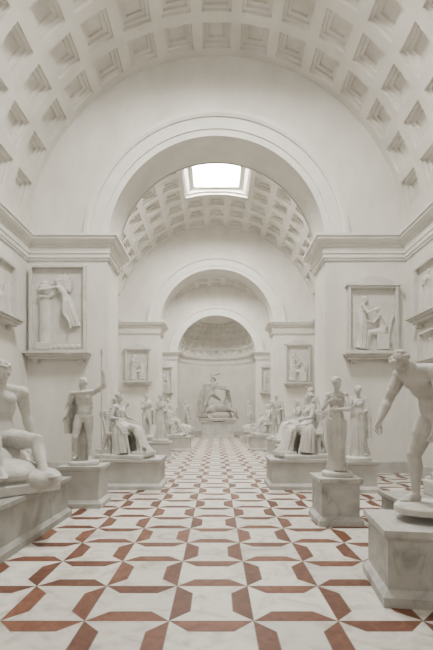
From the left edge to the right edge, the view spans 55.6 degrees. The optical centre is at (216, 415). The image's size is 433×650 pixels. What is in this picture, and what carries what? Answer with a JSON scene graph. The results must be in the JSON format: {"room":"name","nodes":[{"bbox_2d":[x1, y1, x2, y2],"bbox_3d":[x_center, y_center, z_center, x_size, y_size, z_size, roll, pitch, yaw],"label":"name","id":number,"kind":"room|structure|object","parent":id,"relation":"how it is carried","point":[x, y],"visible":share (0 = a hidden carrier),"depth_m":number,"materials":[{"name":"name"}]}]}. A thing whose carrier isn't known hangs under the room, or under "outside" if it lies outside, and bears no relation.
{"room":"museum","nodes":[
{"label":"museum","id":0,"kind":"room"},
{"bbox_2d":[0,239,26,430],"bbox_3d":[-6.930,-1.998,18.750,0.600,8.003,43.700,0,0,0],"label":"wall","id":1,"kind":"structure","parent":0,"point":[12,343],"depth_m":13.69,"materials":[{"name":"paint"}]},
{"bbox_2d":[0,254,24,330],"bbox_3d":[-6.420,-3.760,11.900,0.420,2.080,2.880,0,0,0],"label":"relief","id":2,"kind":"object","parent":1,"relation":"attached to","point":[8,270],"visible":1,"depth_m":12.88,"materials":[{"name":"white stone"}]},
{"bbox_2d":[0,199,216,365],"bbox_3d":[-3.310,-5.845,20.960,6.660,0.810,46.920,0,0,0],"label":"trim","id":3,"kind":"structure","parent":1,"relation":"attached to","point":[14,232],"depth_m":14.28,"materials":[{"name":"paint"}]},
{"bbox_2d":[47,431,200,469],"bbox_3d":[-5.939,1.790,21.288,6.050,0.420,47.382,0,0,7],"label":"baseboard","id":4,"kind":"structure","parent":1,"relation":"attached to","point":[52,464],"depth_m":14.35,"materials":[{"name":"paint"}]},
{"bbox_2d":[140,394,154,437],"bbox_3d":[-3.583,-0.010,20.996,0.815,2.218,0.785,0,0,20],"label":"statue","id":5,"kind":"object","parent":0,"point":[147,420],"visible":0.82,"depth_m":20.95,"materials":[{"name":"white stone"}]},
{"bbox_2d":[179,397,190,424],"bbox_3d":[-2.673,-0.305,35.590,0.872,2.609,0.815,0,0,20],"label":"statue","id":6,"kind":"object","parent":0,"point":[185,407],"visible":0.79,"depth_m":35.51,"materials":[{"name":"white stone"}]},
{"bbox_2d":[0,435,432,649],"bbox_3d":[0.000,2.002,20.943,14.400,0.003,48.730,0,0,0],"label":"floor","id":7,"kind":"structure","parent":0,"point":[215,558],"depth_m":5.15,"materials":[{"name":"white stone"}]},
{"bbox_2d":[0,476,71,563],"bbox_3d":[-4.100,1.610,6.100,2.360,0.780,4.420,0,0,0],"label":"plinth","id":8,"kind":"object","parent":7,"relation":"on","point":[24,519],"visible":0.82,"depth_m":6.49,"materials":[{"name":"grey stone"}]},
{"bbox_2d":[0,359,61,497],"bbox_3d":[-3.437,0.134,6.794,2.022,2.154,1.463,0,0,42],"label":"statue","id":9,"kind":"object","parent":8,"relation":"on","point":[23,471],"visible":1,"depth_m":6.73,"materials":[{"name":"white stone"}]},
{"bbox_2d":[57,462,110,508],"bbox_3d":[-2.980,1.550,9.300,0.960,0.900,0.880,0,0,0],"label":"plinth","id":10,"kind":"object","parent":7,"relation":"on","point":[88,485],"visible":0.76,"depth_m":8.92,"materials":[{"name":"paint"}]},
{"bbox_2d":[62,348,105,465],"bbox_3d":[-2.969,-0.204,9.303,0.955,2.606,0.672,0,0,-5],"label":"statue","id":11,"kind":"object","parent":10,"relation":"on","point":[80,425],"visible":1,"depth_m":9.23,"materials":[{"name":"white stone"}]},
{"bbox_2d":[95,413,106,451],"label":"statue","id":12,"kind":"object","parent":7,"relation":"on","point":[97,449],"depth_m":13.28,"materials":[{"name":"white stone"}]},
{"bbox_2d":[108,397,116,409],"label":"statue","id":13,"kind":"object","parent":7,"relation":"on","point":[113,400],"depth_m":13.47,"materials":[{"name":"white stone"}]},
{"bbox_2d":[97,455,166,489],"bbox_3d":[-2.370,1.590,11.750,1.760,0.820,1.360,0,0,0],"label":"plinth","id":14,"kind":"object","parent":7,"relation":"on","point":[148,473],"visible":0.7,"depth_m":11.13,"materials":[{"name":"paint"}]},
{"bbox_2d":[95,392,155,459],"bbox_3d":[-2.545,0.250,11.703,1.531,1.858,0.934,0,0,16],"label":"statue","id":15,"kind":"object","parent":14,"relation":"on","point":[134,439],"visible":0.98,"depth_m":11.47,"materials":[{"name":"white stone"}]},
{"bbox_2d":[148,441,172,460],"bbox_3d":[-2.550,1.575,18.600,1.020,0.850,0.960,0,0,0],"label":"plinth","id":16,"kind":"object","parent":7,"relation":"on","point":[162,448],"visible":0.6,"depth_m":18.18,"materials":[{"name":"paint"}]},
{"bbox_2d":[152,394,168,441],"bbox_3d":[-2.539,0.074,18.585,0.761,2.150,0.795,0,0,-30],"label":"statue","id":17,"kind":"object","parent":16,"relation":"on","point":[161,414],"visible":1,"depth_m":18.44,"materials":[{"name":"white stone"}]},
{"bbox_2d":[162,394,172,433],"bbox_3d":[-3.100,-0.139,26.000,0.780,2.476,0.780,0,0,8],"label":"statue","id":18,"kind":"object","parent":7,"relation":"on","point":[167,399],"visible":0.17,"depth_m":25.92,"materials":[{"name":"white stone"}]},
{"bbox_2d":[167,436,191,451],"bbox_3d":[-2.350,1.575,23.600,1.820,0.850,1.220,0,0,0],"label":"plinth","id":19,"kind":"object","parent":7,"relation":"on","point":[179,444],"visible":0.63,"depth_m":23.05,"materials":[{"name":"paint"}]},
{"bbox_2d":[166,404,187,436],"bbox_3d":[-2.453,0.179,23.528,1.518,1.940,0.985,0,0,15],"label":"statue","id":20,"kind":"object","parent":19,"relation":"on","point":[173,421],"visible":0.67,"depth_m":23.33,"materials":[{"name":"white stone"}]},
{"bbox_2d":[172,415,193,431],"bbox_3d":[-2.762,0.494,30.532,2.022,1.409,0.896,0,0,10],"label":"statue","id":21,"kind":"object","parent":7,"relation":"on","point":[187,428],"visible":0.34,"depth_m":30.11,"materials":[{"name":"white stone"}]},
{"bbox_2d":[201,422,233,436],"bbox_3d":[0.100,1.300,39.200,3.120,1.400,1.920,0,0,0],"label":"plinth","id":22,"kind":"object","parent":7,"relation":"on","point":[208,429],"visible":1,"depth_m":38.30,"materials":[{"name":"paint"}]},
{"bbox_2d":[196,372,238,421],"bbox_3d":[0.127,-1.821,39.240,4.072,4.840,2.000,0,0,0],"label":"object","id":23,"kind":"object","parent":7,"relation":"on","point":[219,411],"visible":0.99,"depth_m":38.73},
{"bbox_2d":[243,399,252,424],"bbox_3d":[2.752,-0.293,35.597,0.814,2.584,0.821,0,0,-42],"label":"statue","id":24,"kind":"object","parent":7,"relation":"on","point":[248,413],"visible":0.79,"depth_m":35.44,"materials":[{"name":"white stone"}]},
{"bbox_2d":[241,413,266,431],"bbox_3d":[2.901,0.494,30.601,2.022,1.409,0.899,0,0,-10],"label":"statue","id":25,"kind":"object","parent":7,"relation":"on","point":[246,428],"visible":0.59,"depth_m":30.22,"materials":[{"name":"white stone"}]},
{"bbox_2d":[243,432,265,442],"bbox_3d":[2.900,1.600,30.600,1.720,0.800,1.120,0,0,0],"label":"plinth","id":26,"kind":"object","parent":7,"relation":"on","point":[246,438],"visible":0.38,"depth_m":30.10,"materials":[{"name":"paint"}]},
{"bbox_2d":[248,435,268,450],"bbox_3d":[2.750,1.575,24.200,1.720,0.850,1.220,0,0,0],"label":"plinth","id":27,"kind":"object","parent":7,"relation":"on","point":[256,443],"visible":0.59,"depth_m":23.65,"materials":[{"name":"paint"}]},
{"bbox_2d":[266,437,276,454],"bbox_3d":[3.000,1.550,20.600,0.960,0.900,0.960,0,0,0],"label":"plinth","id":28,"kind":"object","parent":7,"relation":"on","point":[271,446],"visible":0.37,"depth_m":20.18,"materials":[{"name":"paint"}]},
{"bbox_2d":[272,400,303,443],"bbox_3d":[3.146,0.229,17.244,1.523,1.840,0.921,0,0,-20],"label":"statue","id":29,"kind":"object","parent":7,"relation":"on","point":[297,411],"visible":0.39,"depth_m":17.14,"materials":[{"name":"white stone"}]},
{"bbox_2d":[264,455,326,489],"bbox_3d":[2.300,1.590,11.750,1.720,0.820,1.360,0,0,0],"label":"plinth","id":30,"kind":"object","parent":7,"relation":"on","point":[281,474],"visible":0.63,"depth_m":11.13,"materials":[{"name":"grey marble"}]},
{"bbox_2d":[302,387,320,409],"bbox_3d":[3.200,0.061,14.000,0.733,2.076,0.733,0,0,-14],"label":"statue","id":31,"kind":"object","parent":7,"relation":"on","point":[315,400],"visible":0.15,"depth_m":13.89,"materials":[{"name":"white stone"}]},
{"bbox_2d":[308,473,363,526],"bbox_3d":[2.260,1.570,7.850,0.810,0.860,0.880,0,0,0],"label":"pedestal","id":32,"kind":"object","parent":7,"relation":"on","point":[335,501],"visible":0.92,"depth_m":7.47,"materials":[{"name":"grey stone"}]},
{"bbox_2d":[321,376,352,477],"bbox_3d":[2.290,0.194,7.833,0.573,1.890,0.612,0,0,30],"label":"statue","id":33,"kind":"object","parent":32,"relation":"on","point":[336,426],"visible":1,"depth_m":7.68,"materials":[{"name":"white stone"}]},
{"bbox_2d":[346,460,380,492],"bbox_3d":[3.800,1.590,11.050,0.880,0.820,0.880,0,0,0],"label":"plinth","id":34,"kind":"object","parent":7,"relation":"on","point":[366,470],"visible":0.53,"depth_m":10.67,"materials":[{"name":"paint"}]},
{"bbox_2d":[362,509,432,610],"bbox_3d":[2.420,1.600,4.720,1.220,0.800,1.040,0,0,8],"label":"pedestal","id":35,"kind":"object","parent":7,"relation":"on","point":[398,568],"visible":0.95,"depth_m":4.32,"materials":[{"name":"grey stone"}]},
{"bbox_2d":[373,349,432,517],"bbox_3d":[2.457,0.219,4.782,1.049,1.951,0.802,0,0,-18],"label":"statue","id":36,"kind":"object","parent":35,"relation":"on","point":[416,377],"visible":1,"depth_m":4.83,"materials":[{"name":"white stone"}]},
{"bbox_2d":[378,491,432,509],"bbox_3d":[4.700,1.750,7.600,2.920,0.500,1.360,0,0,0],"label":"plinth","id":37,"kind":"object","parent":7,"relation":"on","point":[388,498],"visible":0.34,"depth_m":7.89,"materials":[{"name":"grey stone"}]},
{"bbox_2d":[423,473,432,496],"bbox_3d":[4.919,0.855,7.625,1.863,1.288,0.819,0,0,-2],"label":"statue","id":38,"kind":"object","parent":37,"relation":"on","point":[428,482],"visible":1,"depth_m":7.74,"materials":[{"name":"white stone"}]},
{"bbox_2d":[27,56,405,460],"bbox_3d":[0.000,-5.449,15.150,13.800,14.903,1.500,0,0,0],"label":"wall","id":39,"kind":"structure","parent":0,"point":[68,179],"depth_m":14.40,"materials":[{"name":"paint"}]},
{"bbox_2d":[22,265,90,362],"bbox_3d":[-5.500,-3.530,14.190,2.230,3.380,0.420,0,0,0],"label":"relief","id":40,"kind":"object","parent":39,"relation":"attached to","point":[57,293],"visible":1,"depth_m":14.28,"materials":[{"name":"white stone"}]},
{"bbox_2d":[83,109,349,232],"bbox_3d":[0.000,-8.310,14.310,9.240,4.620,0.200,0,0,0],"label":"trim","id":41,"kind":"structure","parent":39,"relation":"attached to","point":[169,132],"depth_m":14.31,"materials":[{"name":"paint"}]},
{"bbox_2d":[120,162,312,239],"bbox_3d":[0.000,-8.310,15.990,9.240,4.620,0.200,0,0,0],"label":"trim","id":42,"kind":"structure","parent":39,"relation":"attached to","point":[213,162],"depth_m":15.94,"materials":[{"name":"paint"}]},
{"bbox_2d":[343,275,400,363],"bbox_3d":[5.420,-3.340,14.190,2.000,3.040,0.420,0,0,0],"label":"relief","id":43,"kind":"object","parent":39,"relation":"attached to","point":[372,301],"visible":1,"depth_m":14.24,"materials":[{"name":"white stone"}]},
{"bbox_2d":[0,0,432,225],"bbox_3d":[0.000,-9.657,5.950,13.489,7.446,16.900,0,0,0],"label":"ceiling","id":44,"kind":"structure","parent":0,"point":[375,57],"depth_m":12.76,"materials":[{"name":"paint"}]},
{"bbox_2d":[118,227,314,435],"bbox_3d":[0.000,-5.449,28.150,13.800,14.903,1.500,0,0,0],"label":"wall","id":45,"kind":"structure","parent":0,"point":[141,286],"depth_m":27.40,"materials":[{"name":"paint"}]},
{"bbox_2d":[122,344,151,386],"bbox_3d":[-5.250,-3.340,27.190,1.880,2.840,0.420,0,0,0],"label":"relief","id":46,"kind":"object","parent":45,"relation":"attached to","point":[137,357],"visible":1,"depth_m":27.23,"materials":[{"name":"white stone"}]},
{"bbox_2d":[147,256,285,320],"bbox_3d":[0.000,-8.310,27.310,9.240,4.620,0.200,0,0,0],"label":"trim","id":47,"kind":"structure","parent":45,"relation":"attached to","point":[189,268],"depth_m":27.31,"materials":[{"name":"paint"}]},
{"bbox_2d":[163,276,269,320],"bbox_3d":[0.000,-8.310,28.990,9.240,4.620,0.200,0,0,0],"label":"trim","id":48,"kind":"structure","parent":45,"relation":"attached to","point":[216,276],"depth_m":28.95,"materials":[{"name":"paint"}]},
{"bbox_2d":[283,340,312,388],"bbox_3d":[5.400,-3.440,27.190,1.880,3.240,0.420,0,0,0],"label":"relief","id":49,"kind":"object","parent":45,"relation":"attached to","point":[297,352],"visible":1,"depth_m":27.25,"materials":[{"name":"white stone"}]},
{"bbox_2d":[118,166,314,309],"bbox_3d":[0.000,-9.657,21.650,13.489,7.446,11.500,0,0,0],"label":"ceiling","id":50,"kind":"structure","parent":0,"point":[181,202],"depth_m":24.39,"materials":[{"name":"paint"}]},
{"bbox_2d":[194,164,238,176],"bbox_3d":[0.000,-13.390,21.650,2.500,0.040,2.840,0,0,0],"label":"window","id":51,"kind":"structure","parent":50,"relation":"attached to","point":[206,170],"depth_m":22.38,"materials":[{"name":"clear glass"}]},
{"bbox_2d":[170,277,262,303],"bbox_3d":[0.000,-9.657,34.450,13.489,7.446,11.100,0,0,0],"label":"ceiling","id":52,"kind":"structure","parent":0,"point":[211,281],"depth_m":39.14,"materials":[{"name":"paint"}]},
{"bbox_2d":[178,317,254,430],"bbox_3d":[0.000,-3.904,42.583,7.909,11.813,3.965,0,0,0],"label":"apse","id":53,"kind":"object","parent":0,"point":[211,337],"depth_m":43.32,"materials":[{"name":"white paint"}]},
{"bbox_2d":[169,306,263,350],"bbox_3d":[0.000,-8.310,39.910,9.240,4.620,0.200,0,0,0],"label":"trim","id":54,"kind":"structure","parent":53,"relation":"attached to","point":[193,317],"depth_m":39.91,"materials":[{"name":"paint"}]},
{"bbox_2d":[260,364,270,395],"bbox_3d":[4.950,-3.490,39.790,1.480,3.140,0.420,0,0,0],"label":"relief","id":55,"kind":"object","parent":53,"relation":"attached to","point":[265,369],"visible":0.91,"depth_m":39.80,"materials":[{"name":"white stone"}]},
{"bbox_2d":[162,286,270,426],"bbox_3d":[0.000,-5.449,40.300,13.800,14.903,0.600,0,0,0],"label":"wall","id":56,"kind":"structure","parent":0,"point":[190,302],"depth_m":40.00,"materials":[{"name":"paint"}]},
{"bbox_2d":[162,364,172,395],"bbox_3d":[-4.950,-3.490,39.787,1.480,3.140,0.426,0,0,0],"label":"relief","id":57,"kind":"object","parent":56,"relation":"attached to","point":[166,369],"visible":0.89,"depth_m":39.80,"materials":[{"name":"white stone"}]},
{"bbox_2d":[250,403,275,435],"bbox_3d":[2.786,0.179,24.189,1.518,1.940,0.985,0,0,-15],"label":"statue","id":58,"kind":"object","parent":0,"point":[264,420],"visible":0.8,"depth_m":23.96,"materials":[{"name":"white stone"}]},
{"bbox_2d":[269,394,284,437],"bbox_3d":[3.008,-0.010,20.591,0.791,2.218,0.802,0,0,-16],"label":"statue","id":59,"kind":"object","parent":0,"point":[278,414],"visible":0.76,"depth_m":20.49,"materials":[{"name":"white stone"}]},
{"bbox_2d":[273,392,329,459],"bbox_3d":[2.423,0.250,11.708,1.531,1.858,0.934,0,0,-16],"label":"statue","id":60,"kind":"object","parent":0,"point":[305,439],"visible":0.98,"depth_m":11.48,"materials":[{"name":"white stone"}]},
{"bbox_2d":[346,385,371,460],"bbox_3d":[3.796,0.180,11.035,0.703,1.998,0.735,0,0,15],"label":"statue","id":61,"kind":"object","parent":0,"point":[360,416],"visible":0.97,"depth_m":10.88,"materials":[{"name":"white stone"}]},
{"bbox_2d":[406,239,432,466],"bbox_3d":[6.930,-1.998,18.750,0.600,8.003,43.700,0,0,0],"label":"wall","id":62,"kind":"structure","parent":0,"point":[412,408],"depth_m":13.90,"materials":[{"name":"paint"}]},
{"bbox_2d":[216,199,432,365],"bbox_3d":[3.310,-5.845,20.960,6.660,0.810,46.920,0,0,0],"label":"trim","id":63,"kind":"structure","parent":62,"relation":"attached to","point":[418,232],"depth_m":14.28,"materials":[{"name":"paint"}]},
{"bbox_2d":[234,431,432,478],"bbox_3d":[5.939,1.790,21.288,6.050,0.420,47.382,0,0,-7],"label":"baseboard","id":64,"kind":"structure","parent":62,"relation":"attached to","point":[385,466],"depth_m":14.35,"materials":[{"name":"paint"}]},
{"bbox_2d":[405,254,432,328],"bbox_3d":[6.420,-3.810,12.200,0.420,1.980,2.680,0,0,0],"label":"relief","id":65,"kind":"object","parent":62,"relation":"attached to","point":[423,272],"visible":1,"depth_m":12.92,"materials":[{"name":"white stone"}]},
{"bbox_2d":[413,327,432,362],"bbox_3d":[6.420,-2.010,12.200,0.420,1.280,2.080,0,0,0],"label":"relief","id":66,"kind":"object","parent":62,"relation":"attached to","point":[425,337],"visible":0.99,"depth_m":12.76,"materials":[{"name":"white stone"}]}
]}

